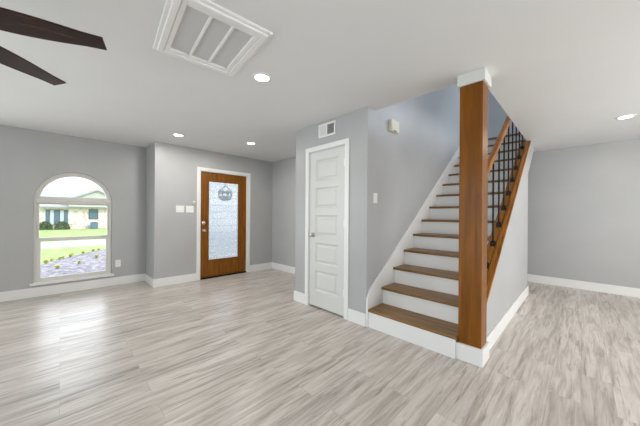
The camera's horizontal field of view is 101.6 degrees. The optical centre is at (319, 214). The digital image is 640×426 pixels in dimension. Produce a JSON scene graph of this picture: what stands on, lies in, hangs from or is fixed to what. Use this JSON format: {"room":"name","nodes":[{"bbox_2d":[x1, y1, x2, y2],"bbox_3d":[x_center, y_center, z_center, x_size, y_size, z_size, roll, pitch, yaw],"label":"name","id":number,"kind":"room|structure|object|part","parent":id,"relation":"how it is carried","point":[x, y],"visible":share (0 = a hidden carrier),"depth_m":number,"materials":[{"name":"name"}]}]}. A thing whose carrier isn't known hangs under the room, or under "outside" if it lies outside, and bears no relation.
{"room":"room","nodes":[
{"label":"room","id":0,"kind":"room"},
{"bbox_2d":[0,125,146,291],"bbox_3d":[-4.700,0.253,3.385,4.389,2.990,0.140,0,0,-45],"label":"wall","id":1,"kind":"structure","parent":0,"point":[28,157],"depth_m":3.97,"materials":[{"name":"grey paint"}]},
{"bbox_2d":[29,173,113,285],"bbox_3d":[-3.885,0.182,4.142,0.962,1.699,0.135,0,0,-45],"label":"window","id":2,"kind":"structure","parent":1,"relation":"in","point":[38,199],"depth_m":4.07,"materials":[{"name":"white"}]},
{"bbox_3d":[-3.869,1.016,4.121,0.962,0.032,0.075,0,0,-45],"label":"sill","id":3,"kind":"part","parent":2,"relation":"part of","materials":[{"name":"white paint"}]},
{"bbox_3d":[-3.919,0.096,4.178,0.842,0.555,0.025,0,0,-45],"label":"sash","id":4,"kind":"part","parent":2,"relation":"part of","materials":[{"name":"white"}]},
{"bbox_3d":[-3.904,0.661,4.158,0.842,0.625,0.030,0,0,-45],"label":"sash","id":5,"kind":"part","parent":2,"relation":"part of","materials":[{"name":"white"}]},
{"bbox_3d":[-3.905,-0.447,4.167,0.838,0.381,0.035,0,0,-45],"label":"arched sash","id":6,"kind":"part","parent":2,"relation":"part of","materials":[{"name":"white"}]},
{"bbox_2d":[0,273,144,301],"bbox_3d":[-4.652,1.128,3.330,4.109,0.140,0.015,0,0,-45],"label":"baseboard","id":7,"kind":"structure","parent":1,"relation":"attached to","point":[12,295],"depth_m":4.05,"materials":[{"name":"white paint"}]},
{"bbox_2d":[115,260,120,266],"bbox_3d":[-3.482,0.833,4.495,0.074,0.120,0.008,0,0,-45],"label":"wall outlet","id":8,"kind":"object","parent":1,"relation":"attached to","point":[117,262],"visible":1,"depth_m":4.49,"materials":[{"name":"white plastic"}]},
{"bbox_2d":[146,141,164,278],"bbox_3d":[-2.928,0.265,4.616,0.140,2.990,0.612,0,0,-45],"label":"wall","id":9,"kind":"structure","parent":0,"point":[154,152],"depth_m":4.42,"materials":[{"name":"grey paint"}]},
{"bbox_2d":[145,273,153,287],"bbox_3d":[-2.979,1.140,4.551,0.015,0.140,0.612,0,0,-45],"label":"baseboard","id":10,"kind":"structure","parent":9,"relation":"attached to","point":[148,279],"depth_m":4.51,"materials":[{"name":"white paint"}]},
{"bbox_2d":[164,143,272,277],"bbox_3d":[-1.881,0.273,5.324,2.343,2.990,0.140,0,0,-45],"label":"wall","id":11,"kind":"structure","parent":0,"point":[181,163],"depth_m":4.77,"materials":[{"name":"grey paint"}]},
{"bbox_2d":[176,205,183,212],"bbox_3d":[-2.479,-0.106,4.621,0.134,0.122,0.012,0,0,-45],"label":"light switch","id":12,"kind":"object","parent":11,"relation":"attached to","point":[178,208],"visible":1,"depth_m":4.62,"materials":[{"name":"white plastic"}]},
{"bbox_2d":[186,206,193,212],"bbox_3d":[-2.362,-0.105,4.737,0.132,0.122,0.012,0,0,-45],"label":"light switch","id":13,"kind":"object","parent":11,"relation":"attached to","point":[189,209],"visible":1,"depth_m":4.74,"materials":[{"name":"white plastic"}]},
{"bbox_2d":[154,262,271,287],"bbox_3d":[-1.932,1.147,5.170,2.343,0.140,0.015,0,0,-45],"label":"baseboard","id":14,"kind":"structure","parent":11,"relation":"attached to","point":[160,282],"depth_m":4.66,"materials":[{"name":"white paint"}]},
{"bbox_2d":[200,171,246,279],"bbox_3d":[-1.931,0.195,5.246,0.970,2.045,0.180,0,0,-45],"label":"door","id":15,"kind":"structure","parent":11,"relation":"in","point":[212,268],"depth_m":5.21,"materials":[{"name":"brown wood"}]},
{"bbox_2d":[196,167,250,280],"bbox_3d":[-1.889,0.163,5.204,1.100,2.110,0.018,0,0,-45],"label":"door frame","id":16,"kind":"structure","parent":11,"relation":"attached to","point":[199,169],"depth_m":4.90,"materials":[{"name":"white paint"}]},
{"bbox_2d":[218,183,232,200],"bbox_3d":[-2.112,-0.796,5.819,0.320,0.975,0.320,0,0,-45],"label":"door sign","id":17,"kind":"object","parent":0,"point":[229,191],"visible":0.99,"depth_m":5.73,"materials":[{"name":"black metal"}]},
{"bbox_2d":[272,157,295,266],"bbox_3d":[-0.303,0.009,5.301,0.140,2.440,2.115,0,0,-45],"label":"wall","id":18,"kind":"structure","parent":0,"point":[284,171],"depth_m":5.68,"materials":[{"name":"grey paint"}]},
{"bbox_2d":[0,268,639,425],"bbox_3d":[0.224,1.293,2.095,9.564,0.120,8.923,0,0,-45],"label":"floor","id":19,"kind":"structure","parent":0,"point":[239,349],"depth_m":2.15,"materials":[{"name":"grey laminate"}]},
{"bbox_2d":[366,133,525,358],"bbox_3d":[2.205,-0.208,3.823,3.728,2.910,1.043,0,0,-45],"label":"staircase","id":20,"kind":"structure","parent":19,"relation":"on","point":[413,298],"depth_m":3.10,"materials":[{"name":"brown wood"}]},
{"bbox_2d":[456,67,490,367],"bbox_3d":[1.329,0.020,2.260,0.224,2.440,0.208,0,0,-45],"label":"wooden post","id":21,"kind":"object","parent":19,"relation":"on","point":[472,347],"visible":1,"depth_m":2.19,"materials":[{"name":"orange wood"}]},
{"bbox_2d":[0,0,639,161],"bbox_3d":[0.242,-1.347,2.095,9.564,0.280,8.923,0,0,-45],"label":"ceiling","id":22,"kind":"structure","parent":0,"point":[562,71],"depth_m":2.17,"materials":[{"name":"white paint"}]},
{"bbox_2d":[0,7,106,85],"bbox_3d":[-1.682,-0.986,0.932,1.398,0.470,1.428,0,0,-45],"label":"ceiling fan","id":23,"kind":"object","parent":22,"relation":"hanging from","point":[11,21],"visible":1,"depth_m":1.20,"materials":[{"name":"brown wood"}]},
{"bbox_3d":[-1.662,-0.831,1.373,0.139,0.008,0.562,-9,-1,3],"label":"blade","id":24,"kind":"part","parent":23,"relation":"part of","materials":[{"name":"brown wood"}]},
{"bbox_3d":[-1.291,-0.828,1.134,0.562,0.008,0.139,0,-9,-27],"label":"blade","id":25,"kind":"part","parent":23,"relation":"part of","materials":[{"name":"brown wood"}]},
{"bbox_2d":[172,133,184,136],"bbox_3d":[-2.167,-1.221,3.991,0.172,0.007,0.172,0,0,-45],"label":"recessed light","id":26,"kind":"object","parent":22,"relation":"in","point":[174,134],"visible":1,"depth_m":4.00,"materials":[{"name":"white paint"}]},
{"bbox_2d":[153,0,272,76],"bbox_3d":[-0.762,-1.199,1.809,0.594,0.030,0.700,0,0,-40],"label":"ceiling vent","id":27,"kind":"object","parent":22,"relation":"in","point":[205,33],"visible":1,"depth_m":1.74,"materials":[{"name":"white paint"}]},
{"bbox_3d":[-0.871,-1.210,1.718,0.134,0.006,0.512,0,0,-40],"label":"filter panel","id":28,"kind":"part","parent":27,"relation":"part of","materials":[{"name":"grey"}]},
{"bbox_3d":[-0.762,-1.209,1.809,0.121,0.006,0.512,0,0,-40],"label":"filter panel","id":29,"kind":"part","parent":27,"relation":"part of","materials":[{"name":"grey"}]},
{"bbox_3d":[-0.652,-1.209,1.899,0.134,0.006,0.512,0,0,-40],"label":"filter panel","id":30,"kind":"part","parent":27,"relation":"part of","materials":[{"name":"grey"}]},
{"bbox_2d":[252,72,271,82],"bbox_3d":[-0.512,-1.209,2.300,0.172,0.007,0.172,0,0,-45],"label":"recessed light","id":31,"kind":"object","parent":22,"relation":"in","point":[262,77],"visible":1,"depth_m":2.29,"materials":[{"name":"white paint"}]},
{"bbox_2d":[615,114,636,119],"bbox_3d":[3.682,-1.179,3.138,0.172,0.007,0.172,0,0,-45],"label":"recessed light","id":32,"kind":"object","parent":22,"relation":"in","point":[628,115],"visible":1,"depth_m":3.12,"materials":[{"name":"white paint"}]},
{"bbox_2d":[295,106,373,313],"bbox_3d":[0.126,0.012,3.364,0.120,2.440,1.237,0,0,-45],"label":"wall","id":33,"kind":"structure","parent":0,"point":[357,125],"depth_m":3.00,"materials":[{"name":"grey paint"}]},
{"bbox_2d":[272,262,365,326],"bbox_3d":[-0.298,1.159,4.432,1.066,0.140,3.337,0,0,-45],"label":"baseboard","id":34,"kind":"structure","parent":33,"relation":"attached to","point":[354,316],"depth_m":3.61,"materials":[{"name":"white paint"}]},
{"bbox_2d":[309,145,344,315],"bbox_3d":[0.097,0.194,3.351,0.178,2.075,0.635,0,0,-45],"label":"door","id":35,"kind":"structure","parent":33,"relation":"in","point":[327,166],"depth_m":3.32,"materials":[{"name":"white paint"}]},
{"bbox_2d":[318,120,335,138],"bbox_3d":[0.087,-1.087,3.318,0.012,0.173,0.295,0,0,-45],"label":"air vent","id":36,"kind":"object","parent":33,"relation":"in","point":[329,128],"visible":1,"depth_m":3.30,"materials":[{"name":"white metal"}]},
{"bbox_2d":[305,138,349,319],"bbox_3d":[0.069,0.163,3.323,0.018,2.137,0.759,0,0,-45],"label":"door frame","id":37,"kind":"structure","parent":33,"relation":"attached to","point":[346,141],"depth_m":3.09,"materials":[{"name":"white paint"}]},
{"bbox_2d":[373,84,459,281],"bbox_3d":[2.345,-1.302,4.773,5.157,5.100,0.120,0,0,-45],"label":"wall","id":38,"kind":"structure","parent":0,"point":[408,164],"depth_m":3.54,"materials":[{"name":"grey paint"}]},
{"bbox_2d":[373,193,376,202],"bbox_3d":[0.638,-0.195,2.992,0.074,0.116,0.012,0,0,-45],"label":"light switch","id":39,"kind":"object","parent":38,"relation":"attached to","point":[374,194],"visible":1,"depth_m":2.98,"materials":[{"name":"white plastic"}]},
{"bbox_2d":[388,119,398,133],"bbox_3d":[0.919,-1.096,3.236,0.185,0.143,0.052,0,0,-45],"label":"door chime","id":40,"kind":"object","parent":38,"relation":"attached to","point":[393,125],"visible":1,"depth_m":3.19,"materials":[{"name":"beige plastic"}]},
{"bbox_3d":[0.935,-1.096,3.220,0.135,0.097,0.007,0,0,-45],"label":"panel","id":41,"kind":"part","parent":40,"relation":"part of","materials":[{"name":"beige plastic"}]},
{"bbox_2d":[488,89,518,137],"bbox_3d":[5.352,-2.653,5.216,0.120,2.356,3.479,0,0,-45],"label":"wall","id":42,"kind":"structure","parent":0,"point":[497,116],"depth_m":6.27,"materials":[{"name":"grey paint"}]},
{"bbox_2d":[486,143,533,336],"bbox_3d":[2.580,0.029,3.489,3.340,2.440,0.100,0,0,-45],"label":"wall","id":43,"kind":"structure","parent":0,"point":[510,279],"depth_m":3.27,"materials":[{"name":"grey paint"}]},
{"bbox_2d":[486,286,528,348],"bbox_3d":[1.991,1.175,3.588,2.575,0.140,1.088,0,0,-45],"label":"baseboard","id":44,"kind":"structure","parent":43,"relation":"attached to","point":[501,325],"depth_m":2.91,"materials":[{"name":"white paint"}]},
{"bbox_2d":[487,115,530,301],"bbox_3d":[2.569,-0.886,3.464,3.281,3.450,0.134,0,0,-45],"label":"stair railing","id":45,"kind":"object","parent":43,"relation":"on","point":[499,228],"visible":0.6,"depth_m":2.98,"materials":[{"name":"brown wood"}]},
{"bbox_3d":[2.560,-1.373,3.477,3.281,2.476,0.060,0,0,-45],"label":"handrail","id":46,"kind":"part","parent":45,"relation":"part of","materials":[{"name":"brown wood"}]},
{"bbox_3d":[2.341,-0.189,3.282,2.706,2.018,0.077,0,0,-45],"label":"rail","id":47,"kind":"part","parent":45,"relation":"part of","materials":[{"name":"brown wood"}]},
{"bbox_2d":[527,138,639,288],"bbox_3d":[4.979,0.046,4.004,0.140,2.440,4.939,0,0,-45],"label":"wall","id":48,"kind":"structure","parent":0,"point":[584,201],"depth_m":4.39,"materials":[{"name":"grey paint"}]},
{"bbox_2d":[527,274,639,297],"bbox_3d":[4.909,1.196,3.956,0.015,0.140,4.679,0,0,-45],"label":"baseboard","id":49,"kind":"structure","parent":48,"relation":"attached to","point":[605,288],"depth_m":4.38,"materials":[{"name":"white paint"}]},
{"label":"outside","id":50,"kind":"structure","parent":0,"visible":0},
{"bbox_2d":[39,228,106,263],"bbox_3d":[-30.251,1.816,30.420,120.000,0.500,74.217,0,0,-45],"label":"lawn","id":51,"kind":"structure","parent":50,"point":[47,253],"depth_m":17.00,"materials":[{"name":"green plant"}]},
{"bbox_2d":[39,221,52,229],"bbox_3d":[-28.971,1.126,27.427,1.305,1.038,1.129,0,0,-45],"label":"shrub","id":52,"kind":"object","parent":51,"relation":"on","point":[44,225],"visible":0.87,"depth_m":27.24,"materials":[{"name":"green plant"}]},
{"bbox_2d":[54,221,69,229],"bbox_3d":[-27.997,1.138,28.335,1.316,1.023,1.143,0,0,-45],"label":"shrub","id":53,"kind":"object","parent":51,"relation":"on","point":[58,226],"visible":0.98,"depth_m":28.10,"materials":[{"name":"green plant"}]},
{"bbox_2d":[39,188,106,228],"bbox_3d":[-31.506,-0.868,32.056,19.700,4.850,10.500,0,0,-45],"label":"neighbor house","id":54,"kind":"structure","parent":51,"relation":"on","point":[76,216],"depth_m":29.92,"materials":[{"name":"beige brick"}]},
{"bbox_2d":[46,209,48,221],"bbox_3d":[-29.338,0.263,28.051,0.260,1.720,0.050,0,0,-45],"label":"shutter","id":55,"kind":"object","parent":54,"relation":"hanging from","point":[47,210],"depth_m":28.04,"materials":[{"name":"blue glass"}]},
{"bbox_3d":[-29.119,0.264,28.303,0.347,1.620,0.040,0,0,-45],"label":"pane","id":56,"kind":"part","parent":54,"relation":"part of","materials":[{"name":"grey glass"}]},
{"bbox_3d":[-28.831,0.266,28.590,0.347,1.620,0.040,0,0,-45],"label":"pane","id":57,"kind":"part","parent":54,"relation":"part of","materials":[{"name":"blue glass"}]},
{"bbox_3d":[-28.542,0.268,28.877,0.347,1.620,0.040,0,0,-45],"label":"pane","id":58,"kind":"part","parent":54,"relation":"part of","materials":[{"name":"grey glass"}]},
{"bbox_2d":[65,210,67,222],"bbox_3d":[-28.288,0.270,29.094,0.260,1.720,0.050,0,0,-45],"label":"shutter","id":59,"kind":"object","parent":54,"relation":"hanging from","point":[66,211],"depth_m":29.08,"materials":[{"name":"blue glass"}]},
{"bbox_3d":[-26.690,-0.093,30.716,0.790,1.070,0.040,0,0,-45],"label":"pane","id":60,"kind":"part","parent":54,"relation":"part of","materials":[{"name":"blue glass"}]},
{"bbox_2d":[41,249,105,276],"bbox_3d":[-8.439,1.696,7.839,5.078,0.050,11.126,0,0,-39],"label":"planting bed","id":61,"kind":"object","parent":51,"relation":"on","point":[69,265],"visible":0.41,"depth_m":8.67,"materials":[{"name":"grey gravel"}]},
{"bbox_2d":[90,222,97,228],"bbox_3d":[-26.293,1.204,30.343,0.660,0.780,0.700,0,0,-45],"label":"air conditioner","id":62,"kind":"object","parent":51,"relation":"on","point":[93,225],"visible":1,"depth_m":30.11,"materials":[{"name":"blue metal"}]},
{"bbox_3d":[-2.282,1.510,6.866,3.940,0.510,2.600,0,0,-45],"label":"porch slab","id":63,"kind":"object","parent":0,"visible":0},
{"bbox_2d":[209,182,237,258],"bbox_3d":[-2.982,-0.120,7.753,3.700,2.740,0.140,0,0,-45],"label":"wall","id":64,"kind":"structure","parent":63,"relation":"on","point":[222,214],"depth_m":7.74,"materials":[{"name":"glass"}]},
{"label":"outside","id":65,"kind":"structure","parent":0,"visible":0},
{"bbox_2d":[41,239,105,248],"bbox_3d":[-14.817,1.670,14.894,120.000,0.012,4.000,0,0,-45],"label":"street","id":66,"kind":"structure","parent":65,"point":[60,244],"depth_m":15.17,"materials":[{"name":"white concrete"}]}
]}

